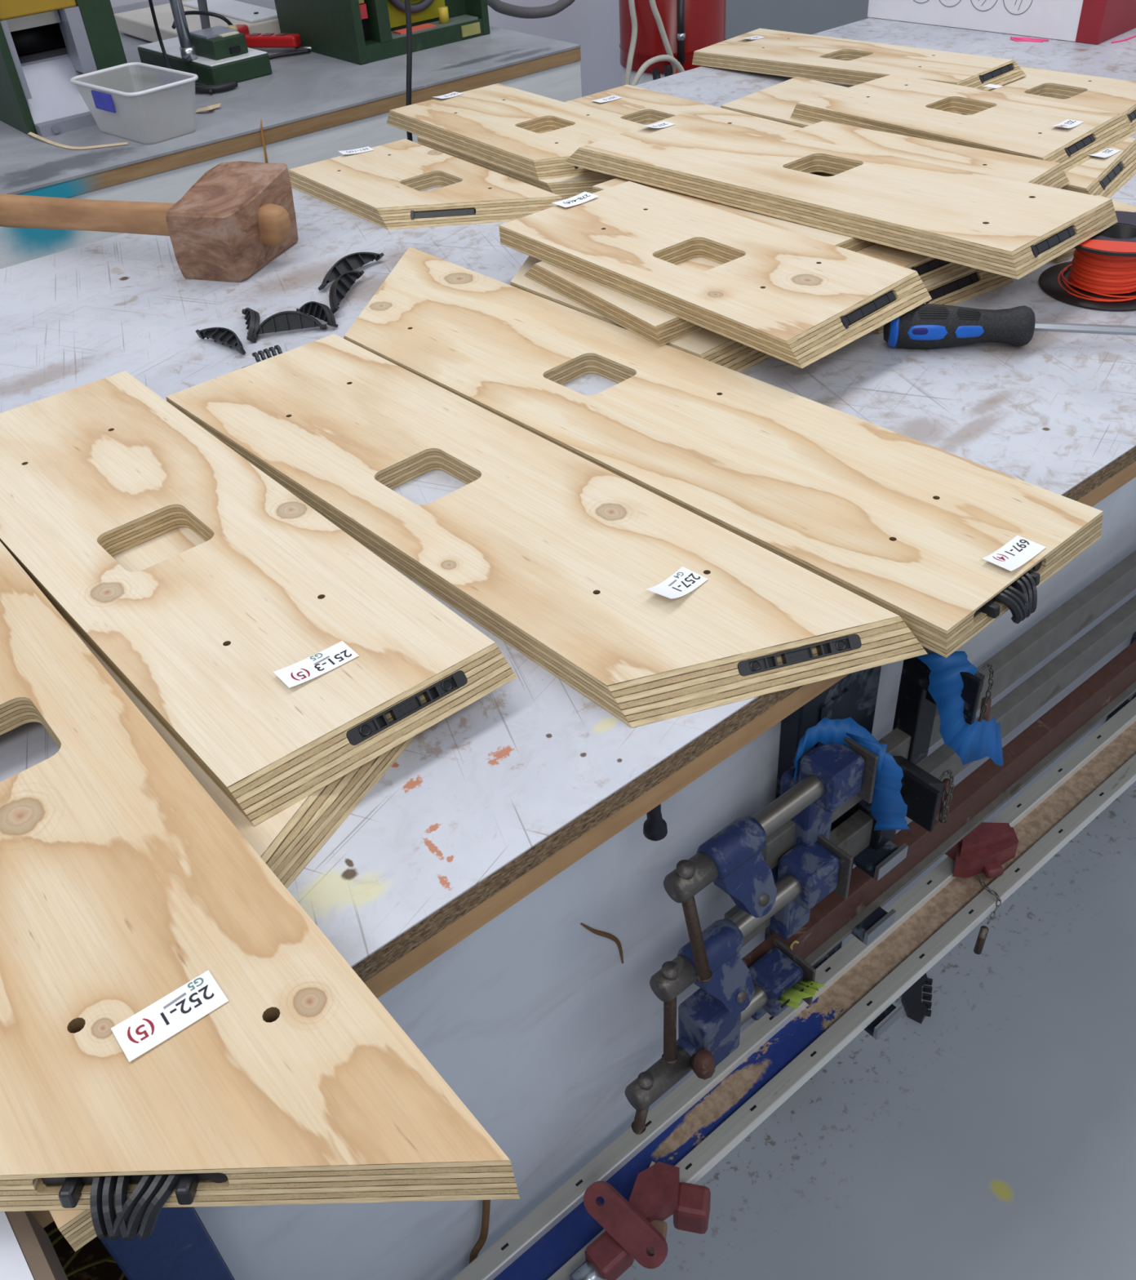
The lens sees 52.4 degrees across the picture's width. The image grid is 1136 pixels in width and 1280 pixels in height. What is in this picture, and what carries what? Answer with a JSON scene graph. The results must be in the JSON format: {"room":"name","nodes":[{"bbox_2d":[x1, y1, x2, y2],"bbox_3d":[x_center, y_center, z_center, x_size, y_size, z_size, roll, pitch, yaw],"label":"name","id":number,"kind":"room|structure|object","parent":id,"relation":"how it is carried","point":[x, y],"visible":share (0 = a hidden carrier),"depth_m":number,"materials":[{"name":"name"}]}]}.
{"room":"woodworking workshop","nodes":[
{"label":"woodworking workshop","id":0,"kind":"room"},
{"bbox_2d":[110,0,870,97],"bbox_3d":[-0.563,-2.439,2.938,10.000,2.620,0.100,-30,45,-28],"label":"wall","id":1,"kind":"structure","parent":0,"point":[593,24],"depth_m":3.91,"materials":[{"name":"white paint"}]},
{"bbox_2d":[192,781,1135,1279],"bbox_3d":[0.279,-0.371,2.417,11.000,0.040,9.000,-30,45,-28],"label":"floor","id":2,"kind":"structure","parent":0,"point":[993,1135],"depth_m":1.25,"materials":[{"name":"grey paint"}]},
{"bbox_2d":[0,1211,67,1279],"bbox_3d":[-0.299,0.845,0.367,0.741,0.720,0.671,-30,45,-28],"label":"countertop","id":3,"kind":"structure","parent":2,"relation":"on","point":[27,1252],"depth_m":0.51,"materials":[{"name":"white laminate"}]},
{"bbox_2d":[0,0,582,268],"bbox_3d":[-1.351,-0.604,2.261,2.551,0.720,1.311,-30,45,-28],"label":"bench","id":4,"kind":"object","parent":2,"relation":"on","point":[313,107],"visible":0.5,"depth_m":1.98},
{"bbox_2d":[0,0,127,137],"bbox_3d":[-0.942,-1.126,1.958,0.200,0.420,0.376,-30,45,-28],"label":"machine","id":5,"kind":"object","parent":4,"relation":"on","point":[44,44],"visible":0.86,"depth_m":1.95,"materials":[{"name":"green metal"}]},
{"bbox_2d":[27,131,128,149],"bbox_3d":[-0.818,-0.816,1.890,0.215,0.007,0.047,13,42,21],"label":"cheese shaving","id":6,"kind":"object","parent":4,"relation":"on","point":[30,133],"visible":1,"depth_m":1.87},
{"bbox_2d":[70,62,198,144],"bbox_3d":[-0.704,-0.882,1.901,0.208,0.084,0.132,28,49,34],"label":"plastic tub","id":7,"kind":"object","parent":4,"relation":"on","point":[139,102],"visible":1,"depth_m":1.87,"materials":[{"name":"white plastic"}]},
{"bbox_2d":[148,0,213,93],"bbox_3d":[-0.718,-1.188,2.027,0.017,0.398,0.205,-30,45,-28],"label":"power cable","id":8,"kind":"object","parent":4,"relation":"on","point":[152,8],"visible":0.67,"depth_m":2.16,"materials":[{"name":"black rubber"}]},
{"bbox_2d":[114,0,280,42],"bbox_3d":[-0.795,-1.335,2.495,0.225,0.044,0.400,-30,45,-28],"label":"slab","id":9,"kind":"object","parent":4,"relation":"on","point":[139,23],"visible":0.48,"depth_m":2.46,"materials":[{"name":"white wood"}]},
{"bbox_2d":[137,0,272,84],"bbox_3d":[-0.718,-1.265,2.123,0.143,0.401,0.300,-32,46,-30],"label":"stand","id":10,"kind":"object","parent":4,"relation":"on","point":[217,55],"visible":0.93,"depth_m":2.15,"materials":[{"name":"green metal"}]},
{"bbox_2d":[195,102,221,112],"bbox_3d":[-0.624,-0.924,2.003,0.034,0.010,0.040,13,42,20],"label":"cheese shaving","id":11,"kind":"object","parent":4,"relation":"on","point":[216,105],"visible":0.98,"depth_m":2.00,"materials":[{"name":"beige wood"}]},
{"bbox_2d":[195,80,237,93],"bbox_3d":[-0.743,-1.038,2.152,0.289,0.013,0.057,16,43,24],"label":"power cable","id":12,"kind":"object","parent":4,"relation":"on","point":[232,84],"visible":0.37,"depth_m":2.09,"materials":[{"name":"black rubber"}]},
{"bbox_2d":[171,10,311,59],"bbox_3d":[-0.631,-1.171,2.238,0.252,0.104,0.036,-15,40,-12],"label":"power cable","id":13,"kind":"object","parent":4,"relation":"on","point":[187,12],"visible":0.48,"depth_m":2.20,"materials":[{"name":"black rubber"}]},
{"bbox_2d":[260,119,267,162],"bbox_3d":[-0.503,-0.817,1.911,0.012,0.084,0.005,-30,45,-28],"label":"wood sliver","id":14,"kind":"object","parent":4,"relation":"hanging from","point":[261,126],"visible":0.7,"depth_m":1.91,"materials":[{"name":"brown wood"}]},
{"bbox_2d":[235,24,311,50],"bbox_3d":[-0.591,-1.212,2.325,0.194,0.044,0.048,8,41,15],"label":"clamp","id":15,"kind":"object","parent":4,"relation":"on","point":[255,39],"visible":0.77,"depth_m":2.31,"materials":[{"name":"plastic"}]},
{"bbox_2d":[274,0,490,64],"bbox_3d":[-0.387,-1.396,2.236,0.309,0.420,0.311,-30,45,-28],"label":"machine","id":16,"kind":"object","parent":4,"relation":"on","point":[360,32],"visible":0.86,"depth_m":2.25,"materials":[{"name":"metal"}]},
{"bbox_2d":[359,3,368,19],"bbox_3d":[-0.393,-1.187,2.180,0.018,0.024,0.020,-30,45,-28],"label":"switch","id":17,"kind":"object","parent":16,"relation":"attached to","point":[363,6],"depth_m":2.18,"materials":[{"name":"red plastic"}]},
{"bbox_2d":[404,0,413,141],"bbox_3d":[-0.257,-0.935,1.869,0.012,0.650,0.060,23,47,30],"label":"power cable","id":18,"kind":"object","parent":4,"relation":"hanging from","point":[407,2],"visible":0.52,"depth_m":1.86,"materials":[{"name":"rubber"}]},
{"bbox_2d":[0,17,1135,1279],"bbox_3d":[0.427,-0.335,1.753,3.820,0.720,1.204,-30,45,-28],"label":"workbench","id":19,"kind":"object","parent":2,"relation":"on","point":[460,889],"visible":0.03,"depth_m":0.94,"materials":[{"name":"white laminate"}]},
{"bbox_2d":[48,1209,97,1251],"bbox_3d":[-0.247,0.181,0.591,0.112,0.022,0.233,-30,45,-28],"label":"plywood panel","id":20,"kind":"object","parent":19,"relation":"on","point":[77,1227],"visible":0.15,"depth_m":0.49,"materials":[{"name":"brown wood"}]},
{"bbox_2d":[0,541,519,1241],"bbox_3d":[-0.316,0.110,0.652,0.195,0.022,0.697,-30,45,-28],"label":"plywood panel","id":21,"kind":"object","parent":20,"relation":"on","point":[123,882],"visible":0.99,"depth_m":0.54,"materials":[{"name":"brown wood"}]},
{"bbox_2d":[111,969,228,1062],"bbox_3d":[-0.186,0.175,0.539,0.049,0.001,0.022,-29,45,-27],"label":"paper label","id":22,"kind":"object","parent":21,"relation":"on","point":[157,1023],"visible":1,"depth_m":0.54,"materials":[{"name":"white paper"}]},
{"bbox_2d":[47,1227,124,1279],"bbox_3d":[-0.357,0.407,0.770,0.253,0.020,0.261,-30,45,-28],"label":"litter","id":23,"kind":"object","parent":19,"relation":"on","point":[110,1259],"visible":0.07,"depth_m":0.76,"materials":[{"name":"brown wood"}]},
{"bbox_2d":[43,1208,207,1279],"bbox_3d":[-0.624,0.434,0.795,0.600,0.020,0.508,-30,45,-28],"label":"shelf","id":24,"kind":"object","parent":19,"relation":"attached to","point":[94,1251],"depth_m":0.77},
{"bbox_2d":[0,160,297,282],"bbox_3d":[-0.534,-0.526,1.434,0.415,0.096,0.155,9,41,16],"label":"mallet","id":25,"kind":"object","parent":19,"relation":"on","point":[237,217],"visible":1,"depth_m":1.38,"materials":[{"name":"brown wood"}]},
{"bbox_2d":[195,327,245,354],"bbox_3d":[-0.365,-0.322,1.227,0.078,0.014,0.020,26,48,32],"label":"connector","id":26,"kind":"object","parent":19,"relation":"on","point":[224,335],"visible":1,"depth_m":1.23,"materials":[{"name":"black plastic"}]},
{"bbox_2d":[58,527,417,888],"bbox_3d":[-0.298,-0.026,0.852,0.205,0.022,0.615,-30,45,-28],"label":"plywood panel","id":27,"kind":"object","parent":19,"relation":"on","point":[287,841],"visible":0.07,"depth_m":0.68,"materials":[{"name":"brown wood"}]},
{"bbox_2d":[0,370,516,826],"bbox_3d":[-0.304,-0.075,0.879,0.194,0.022,0.604,-31,46,-29],"label":"plywood panel","id":28,"kind":"object","parent":27,"relation":"on","point":[91,473],"visible":1,"depth_m":0.80,"materials":[{"name":"brown wood"}]},
{"bbox_2d":[273,640,359,688],"bbox_3d":[-0.160,0.015,0.733,0.050,0.003,0.021,-30,45,-28],"label":"paper label","id":29,"kind":"object","parent":28,"relation":"on","point":[324,661],"visible":1,"depth_m":0.73,"materials":[{"name":"white paper"}]},
{"bbox_2d":[241,307,259,342],"bbox_3d":[-0.344,-0.348,1.257,0.018,0.020,0.081,-13,40,-11],"label":"connector","id":30,"kind":"object","parent":19,"relation":"on","point":[252,317],"visible":1,"depth_m":1.24,"materials":[{"name":"black plastic"}]},
{"bbox_2d":[241,344,282,368],"bbox_3d":[-0.307,-0.291,1.188,0.068,0.012,0.024,-27,44,-25],"label":"connector","id":31,"kind":"object","parent":19,"relation":"on","point":[277,347],"visible":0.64,"depth_m":1.19,"materials":[{"name":"black plastic"}]},
{"bbox_2d":[253,310,327,336],"bbox_3d":[-0.302,-0.342,1.240,0.081,0.025,0.018,-9,39,-5],"label":"connector","id":32,"kind":"object","parent":19,"relation":"on","point":[289,320],"visible":1,"depth_m":1.24,"materials":[{"name":"black plastic"}]},
{"bbox_2d":[296,301,337,327],"bbox_3d":[-0.272,-0.358,1.259,0.064,0.020,0.018,30,50,35],"label":"connector","id":33,"kind":"object","parent":19,"relation":"on","point":[321,311],"visible":0.88,"depth_m":1.25,"materials":[{"name":"black plastic"}]},
{"bbox_2d":[328,270,364,313],"bbox_3d":[-0.255,-0.399,1.303,0.020,0.022,0.108,2,39,8],"label":"connector","id":34,"kind":"object","parent":19,"relation":"on","point":[340,287],"visible":0.96,"depth_m":1.30,"materials":[{"name":"black plastic"}]},
{"bbox_2d":[318,251,383,290],"bbox_3d":[-0.259,-0.440,1.358,0.020,0.021,0.106,21,45,28],"label":"connector","id":35,"kind":"object","parent":19,"relation":"on","point":[353,261],"visible":0.98,"depth_m":1.36,"materials":[{"name":"black plastic"}]},
{"bbox_2d":[288,138,563,229],"bbox_3d":[-0.196,-0.603,1.555,0.197,0.022,0.411,-28,45,-27],"label":"plywood panel","id":36,"kind":"object","parent":19,"relation":"on","point":[383,186],"visible":0.99,"depth_m":1.54,"materials":[{"name":"brown wood"}]},
{"bbox_2d":[338,146,374,154],"bbox_3d":[-0.309,-0.713,1.681,0.048,0.003,0.022,-22,42,-20],"label":"paper label","id":37,"kind":"object","parent":36,"relation":"on","point":[364,148],"visible":1,"depth_m":1.68,"materials":[{"name":"white paper"}]},
{"bbox_2d":[469,1200,490,1263],"bbox_3d":[-0.077,0.524,0.997,0.050,0.161,0.008,-33,47,-31],"label":"twig","id":38,"kind":"object","parent":19,"relation":"hanging from","point":[479,1245],"visible":0.6,"depth_m":0.99,"materials":[{"name":"brown wood"}]},
{"bbox_2d":[417,130,617,199],"bbox_3d":[-0.001,-0.671,1.620,0.194,0.022,0.489,-29,45,-27],"label":"plywood panel","id":39,"kind":"object","parent":19,"relation":"on","point":[566,187],"visible":0.19,"depth_m":1.53,"materials":[{"name":"brown wood"}]},
{"bbox_2d":[386,83,643,179],"bbox_3d":[-0.048,-0.731,1.665,0.205,0.022,0.510,-28,44,-26],"label":"plywood panel","id":40,"kind":"object","parent":39,"relation":"on","point":[502,125],"visible":0.64,"depth_m":1.67,"materials":[{"name":"brown wood"}]},
{"bbox_2d":[431,91,463,98],"bbox_3d":[-0.188,-0.854,1.809,0.022,0.003,0.048,28,49,34],"label":"paper label","id":41,"kind":"object","parent":40,"relation":"on","point":[454,93],"visible":1,"depth_m":1.81,"materials":[{"name":"white paper"}]},
{"bbox_2d":[563,114,1118,279],"bbox_3d":[0.281,-0.533,1.338,0.194,0.022,0.667,-30,44,-28],"label":"plywood panel","id":42,"kind":"object","parent":40,"relation":"on","point":[1006,227],"visible":1,"depth_m":1.26,"materials":[{"name":"brown wood"}]},
{"bbox_2d":[639,120,675,128],"bbox_3d":[0.117,-0.681,1.525,0.048,0.007,0.022,-31,46,-29],"label":"paper label","id":43,"kind":"object","parent":42,"relation":"on","point":[662,124],"visible":1,"depth_m":1.53,"materials":[{"name":"white paper"}]},
{"bbox_2d":[165,333,928,728],"bbox_3d":[-0.072,-0.112,0.935,0.189,0.022,0.721,-32,46,-30],"label":"plywood panel","id":44,"kind":"object","parent":19,"relation":"on","point":[555,553],"visible":1,"depth_m":0.86,"materials":[{"name":"brown wood"}]},
{"bbox_2d":[644,566,708,599],"bbox_3d":[0.076,-0.040,0.806,0.022,0.010,0.044,26,48,32],"label":"paper label","id":45,"kind":"object","parent":44,"relation":"on","point":[683,581],"visible":1,"depth_m":0.81,"materials":[{"name":"white paper"}]},
{"bbox_2d":[580,922,623,963],"bbox_3d":[0.027,0.238,0.904,0.039,0.085,0.004,-30,45,-28],"label":"strand","id":46,"kind":"object","parent":19,"relation":"attached to","point":[603,934],"visible":1,"depth_m":0.90,"materials":[{"name":"brown wood"}]},
{"bbox_2d":[568,1181,668,1279],"bbox_3d":[-0.006,0.515,0.917,0.172,0.058,0.080,-30,45,-28],"label":"clamp","id":47,"kind":"object","parent":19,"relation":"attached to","point":[628,1236],"visible":1,"depth_m":0.94,"materials":[{"name":"red metal"}]},
{"bbox_2d":[510,255,772,372],"bbox_3d":[0.065,-0.392,1.268,0.197,0.022,0.446,-31,46,-28],"label":"plywood panel","id":48,"kind":"object","parent":19,"relation":"on","point":[705,344],"visible":0.12,"depth_m":1.12,"materials":[{"name":"brown wood"}]},
{"bbox_2d":[524,257,721,346],"bbox_3d":[0.097,-0.390,1.229,0.198,0.022,0.250,-25,43,-24],"label":"plywood panel","id":49,"kind":"object","parent":48,"relation":"on","point":[658,326],"visible":0.31,"depth_m":1.16,"materials":[{"name":"brown wood"}]},
{"bbox_2d":[498,181,932,368],"bbox_3d":[0.138,-0.392,1.193,0.199,0.022,0.454,-29,45,-27],"label":"plywood panel","id":50,"kind":"object","parent":49,"relation":"on","point":[793,298],"visible":1,"depth_m":1.14,"materials":[{"name":"brown wood"}]},
{"bbox_2d":[552,191,598,207],"bbox_3d":[0.008,-0.505,1.325,0.050,0.002,0.025,-30,45,-28],"label":"paper label","id":51,"kind":"object","parent":50,"relation":"on","point":[584,197],"visible":1,"depth_m":1.32,"materials":[{"name":"white paper"}]},
{"bbox_2d":[643,804,667,840],"bbox_3d":[0.057,0.116,0.759,0.016,0.040,0.016,-30,45,-28],"label":"knob","id":52,"kind":"object","parent":19,"relation":"hanging from","point":[655,828],"visible":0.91,"depth_m":0.76,"materials":[{"name":"black plastic"}]},
{"bbox_2d":[565,84,802,133],"bbox_3d":[0.198,-0.726,1.667,0.195,0.022,0.573,-29,45,-27],"label":"plywood panel","id":53,"kind":"object","parent":19,"relation":"on","point":[637,104],"visible":0.3,"depth_m":1.76,"materials":[{"name":"brown wood"}]},
{"bbox_2d":[592,94,622,102],"bbox_3d":[0.061,-0.851,1.816,0.048,0.002,0.022,-30,45,-28],"label":"paper label","id":54,"kind":"object","parent":53,"relation":"on","point":[613,97],"visible":1,"depth_m":1.82,"materials":[{"name":"white paper"}]},
{"bbox_2d":[783,120,1070,188],"bbox_3d":[0.411,-0.592,1.447,0.202,0.022,0.370,-32,46,-29],"label":"plywood panel","id":55,"kind":"object","parent":53,"relation":"on","point":[1039,171],"visible":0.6,"depth_m":1.45,"materials":[{"name":"brown wood"}]},
{"bbox_2d":[343,246,1103,657],"bbox_3d":[0.033,-0.226,1.068,0.196,0.023,0.893,-32,46,-30],"label":"plywood panel","id":56,"kind":"object","parent":19,"relation":"on","point":[907,526],"visible":1,"depth_m":0.95,"materials":[{"name":"brown wood"}]},
{"bbox_2d":[982,535,1046,571],"bbox_3d":[0.315,-0.061,0.814,0.047,0.004,0.022,-32,46,-30],"label":"paper label","id":57,"kind":"object","parent":56,"relation":"on","point":[1020,550],"visible":1,"depth_m":0.81,"materials":[{"name":"white paper"}]},
{"bbox_2d":[720,75,963,127],"bbox_3d":[0.395,-0.781,1.716,0.195,0.022,0.334,-29,45,-27],"label":"plywood panel","id":58,"kind":"object","parent":19,"relation":"on","point":[778,102],"visible":0.31,"depth_m":1.76,"materials":[{"name":"brown wood"}]},
{"bbox_2d":[692,27,1026,89],"bbox_3d":[0.466,-0.963,1.916,0.202,0.046,0.579,-31,46,-28],"label":"plywood panel","id":59,"kind":"object","parent":19,"relation":"on","point":[780,53],"visible":1,"depth_m":1.88,"materials":[{"name":"brown wood"}]},
{"bbox_2d":[738,35,764,39],"bbox_3d":[0.328,-1.078,2.064,0.048,0.006,0.022,-28,44,-26],"label":"paper label","id":60,"kind":"object","parent":59,"relation":"on","point":[756,37],"visible":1,"depth_m":2.07,"materials":[{"name":"white paper"}]},
{"bbox_2d":[872,266,1013,333],"bbox_3d":[0.266,-0.444,1.313,0.198,0.022,0.422,-29,45,-27],"label":"plywood panel","id":61,"kind":"object","parent":19,"relation":"on","point":[969,282],"visible":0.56,"depth_m":1.21,"materials":[{"name":"brown wood"}]},
{"bbox_2d":[592,177,875,252],"bbox_3d":[0.221,-0.515,1.361,0.180,0.034,0.382,-30,45,-28],"label":"plywood panel","id":62,"kind":"object","parent":61,"relation":"on","point":[851,243],"visible":0.06,"depth_m":1.27,"materials":[{"name":"brown wood"}]},
{"bbox_2d":[856,243,968,284],"bbox_3d":[0.361,-0.400,1.214,0.159,0.022,0.085,-30,45,-28],"label":"plywood panel","id":63,"kind":"object","parent":61,"relation":"on","point":[929,268],"visible":0.27,"depth_m":1.20,"materials":[{"name":"brown wood"}]},
{"bbox_2d":[867,0,1135,44],"bbox_3d":[0.856,-1.312,2.105,0.341,0.299,0.464,-34,47,-31],"label":"carton","id":64,"kind":"object","parent":19,"relation":"on","point":[1089,21],"visible":1,"depth_m":2.04,"materials":[{"name":"cardboard"}]},
{"bbox_2d":[883,303,1135,348],"bbox_3d":[0.443,-0.300,1.101,0.276,0.042,0.043,2,39,8],"label":"screwdriver","id":65,"kind":"object","parent":19,"relation":"on","point":[926,326],"visible":0.95,"depth_m":1.09,"materials":[{"name":"rubber"}]},
{"bbox_2d":[1010,36,1048,42],"bbox_3d":[0.808,-1.053,2.026,0.066,0.005,0.017,20,45,27],"label":"string","id":66,"kind":"object","parent":19,"relation":"on","point":[1015,38],"visible":1,"depth_m":2.03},
{"bbox_2d":[988,66,1135,130],"bbox_3d":[0.731,-0.796,1.702,0.218,0.022,0.289,-31,46,-29],"label":"plywood panel","id":67,"kind":"object","parent":19,"relation":"on","point":[1108,94],"visible":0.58,"depth_m":1.71,"materials":[{"name":"brown wood"}]},
{"bbox_2d":[1039,210,1135,311],"bbox_3d":[0.561,-0.394,1.192,0.132,0.058,0.132,-30,45,-28],"label":"spool","id":68,"kind":"object","parent":19,"relation":"on","point":[1101,273],"visible":0.86,"depth_m":1.18,"materials":[{"name":"orange plastic"}]},
{"bbox_2d":[1050,195,1135,263],"bbox_3d":[0.577,-0.468,1.312,0.161,0.022,0.072,-26,43,-24],"label":"plywood panel","id":69,"kind":"object","parent":19,"relation":"on","point":[1118,206],"visible":0.14,"depth_m":1.31,"materials":[{"name":"brown wood"}]},
{"bbox_2d":[1061,137,1135,198],"bbox_3d":[0.618,-0.641,1.521,0.222,0.022,0.309,-30,45,-28],"label":"plywood panel","id":70,"kind":"object","parent":19,"relation":"on","point":[1097,175],"visible":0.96,"depth_m":1.43,"materials":[{"name":"brown wood"}]},
{"bbox_2d":[790,73,1135,172],"bbox_3d":[0.541,-0.718,1.589,0.224,0.022,0.428,-30,45,-28],"label":"plywood panel","id":71,"kind":"object","parent":70,"relation":"on","point":[896,104],"visible":1,"depth_m":1.56,"materials":[{"name":"brown wood"}]},
{"bbox_2d":[982,83,1003,88],"bbox_3d":[0.607,-0.795,1.657,0.030,0.004,0.022,-33,47,-30],"label":"paper label","id":72,"kind":"object","parent":71,"relation":"on","point":[993,86],"visible":1,"depth_m":1.66,"materials":[{"name":"white paper"}]},
{"bbox_2d":[1053,119,1083,128],"bbox_3d":[0.649,-0.670,1.498,0.023,0.004,0.050,28,49,34],"label":"paper label","id":73,"kind":"object","parent":71,"relation":"on","point":[1068,123],"visible":1,"depth_m":1.50,"materials":[{"name":"white paper"}]},
{"bbox_2d":[1087,147,1120,157],"bbox_3d":[0.681,-0.620,1.468,0.023,0.003,0.048,30,50,35],"label":"paper label","id":74,"kind":"object","parent":70,"relation":"on","point":[1108,152],"visible":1,"depth_m":1.47,"materials":[{"name":"white paper"}]},
{"bbox_2d":[1111,35,1135,43],"bbox_3d":[1.015,-1.071,2.028,0.216,0.003,0.014,-32,46,-30],"label":"string","id":75,"kind":"object","parent":19,"relation":"on","point":[1134,36],"visible":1,"depth_m":1.98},
{"bbox_2d":[651,67,661,79],"bbox_3d":[0.292,-1.433,3.362,0.097,0.424,0.022,15,43,23],"label":"stick","id":76,"kind":"object","parent":2,"relation":"on","point":[655,72],"visible":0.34,"depth_m":3.25,"materials":[{"name":"black plastic"}]},
{"bbox_2d":[663,64,672,76],"bbox_3d":[0.327,-1.453,3.383,0.097,0.424,0.022,15,43,23],"label":"stick","id":77,"kind":"object","parent":2,"relation":"on","point":[667,68],"visible":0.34,"depth_m":3.27,"materials":[{"name":"black plastic"}]},
{"bbox_2d":[618,0,726,84],"bbox_3d":[0.307,-1.792,3.397,0.316,0.930,0.316,-30,45,-28],"label":"fire extinguisher","id":78,"kind":"object","parent":2,"relation":"on","point":[691,26],"visible":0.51,"depth_m":3.28,"materials":[{"name":"paint"}]},
{"bbox_2d":[487,0,574,18],"bbox_3d":[-0.198,-1.769,3.063,0.257,0.245,0.836,17,44,24],"label":"hose","id":79,"kind":"object","parent":78,"relation":"attached to","point":[527,12],"visible":0.98,"depth_m":3.13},
{"bbox_2d":[648,0,675,74],"bbox_3d":[0.256,-1.701,3.187,0.141,0.621,0.016,-30,45,-28],"label":"power cable","id":80,"kind":"object","parent":78,"relation":"hanging from","point":[653,4],"visible":0.5,"depth_m":3.19,"materials":[{"name":"white plastic"}]},
{"bbox_2d":[624,0,637,84],"bbox_3d":[0.167,-1.643,3.203,0.068,0.721,0.016,-30,45,-28],"label":"power cable","id":81,"kind":"object","parent":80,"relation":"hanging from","point":[632,3],"visible":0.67,"depth_m":3.20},
{"bbox_2d":[765,665,908,1039],"bbox_3d":[0.256,0.259,1.072,0.100,0.675,0.102,-30,45,-28],"label":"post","id":82,"kind":"object","parent":2,"relation":"on","point":[855,696],"visible":0.31,"depth_m":0.96,"materials":[{"name":"metal"}]},
{"bbox_2d":[451,697,1135,1279],"bbox_3d":[0.628,0.155,1.365,2.700,0.022,0.072,-30,45,-28],"label":"rail","id":83,"kind":"object","parent":82,"relation":"on","point":[700,1122],"visible":0.84,"depth_m":1.12,"materials":[{"name":"metal"}]},
{"bbox_2d":[628,1161,711,1253],"bbox_3d":[0.083,0.490,0.990,0.080,0.054,0.058,-30,45,-28],"label":"clamp","id":84,"kind":"object","parent":83,"relation":"attached to","point":[658,1193],"visible":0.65,"depth_m":0.98,"materials":[{"name":"red metal"}]},
{"bbox_2d":[945,822,1018,954],"bbox_3d":[0.455,0.261,1.243,0.078,0.093,0.109,-8,39,-4],"label":"clamp","id":85,"kind":"object","parent":83,"relation":"attached to","point":[988,846],"visible":0.98,"depth_m":1.24,"materials":[{"name":"metal"}]},
{"bbox_2d":[624,640,1135,1134],"bbox_3d":[0.816,-0.073,1.380,1.997,0.102,0.075,-30,45,-28],"label":"clamp","id":86,"kind":"object","parent":82,"relation":"attached to","point":[708,1033],"visible":0.8,"depth_m":1.09,"materials":[{"name":"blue metal"}]},
{"bbox_2d":[777,979,826,1008],"bbox_3d":[0.195,0.295,0.968,0.048,0.046,0.038,-30,45,-28],"label":"tape","id":87,"kind":"object","parent":86,"relation":"attached to","point":[792,997],"visible":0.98,"depth_m":0.96,"materials":[{"name":"green plastic"}]},
{"bbox_2d":[649,595,1135,1065],"bbox_3d":[0.819,-0.153,1.318,1.980,0.131,0.080,-30,45,-28],"label":"clamp","id":88,"kind":"object","parent":82,"relation":"attached to","point":[804,876],"visible":0.84,"depth_m":0.94,"materials":[{"name":"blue metal"}]},
{"bbox_2d":[663,550,1135,983],"bbox_3d":[0.825,-0.227,1.274,1.948,0.149,0.075,-30,45,-28],"label":"clamp","id":89,"kind":"object","parent":88,"relation":"on","point":[832,779],"visible":0.84,"depth_m":0.90,"materials":[{"name":"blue metal"}]},
{"bbox_2d":[794,716,887,782],"bbox_3d":[0.207,0.085,0.881,0.067,0.048,0.030,4,40,10],"label":"tape","id":90,"kind":"object","parent":89,"relation":"attached to","point":[827,731],"visible":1,"depth_m":0.88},
{"bbox_2d":[845,733,910,830],"bbox_3d":[0.238,0.117,0.895,0.061,0.099,0.017,10,41,18],"label":"tape","id":91,"kind":"object","parent":89,"relation":"attached to","point":[888,808],"visible":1,"depth_m":0.89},
{"bbox_2d":[916,650,1004,766],"bbox_3d":[0.319,0.061,0.928,0.083,0.119,0.047,-4,39,1],"label":"tape","id":92,"kind":"object","parent":89,"relation":"attached to","point":[979,740],"visible":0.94,"depth_m":0.91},
{"bbox_2d":[901,973,933,1023],"bbox_3d":[0.417,0.424,1.381,0.034,0.010,0.072,7,40,14],"label":"connector","id":93,"kind":"object","parent":2,"relation":"on","point":[916,1010],"visible":0.91,"depth_m":1.37,"materials":[{"name":"black plastic"}]},
{"bbox_2d":[1106,631,1135,720],"bbox_3d":[0.751,-0.023,1.370,0.100,0.675,0.102,-30,45,-28],"label":"post","id":94,"kind":"object","parent":2,"relation":"on","point":[1124,704],"visible":0.02,"depth_m":1.45,"materials":[{"name":"metal"}]},
{"bbox_3d":[0.355,-1.469,3.400,0.051,0.424,0.092,-30,45,-28],"label":"stick","id":95,"kind":"object","parent":2,"relation":"on","visible":0},
{"bbox_2d":[630,54,684,85],"bbox_3d":[0.246,-1.572,3.223,0.244,0.105,0.016,-30,45,-28],"label":"power cable","id":96,"kind":"object","parent":95,"relation":"on","point":[669,58],"visible":0.71,"depth_m":3.19,"materials":[{"name":"white plastic"}]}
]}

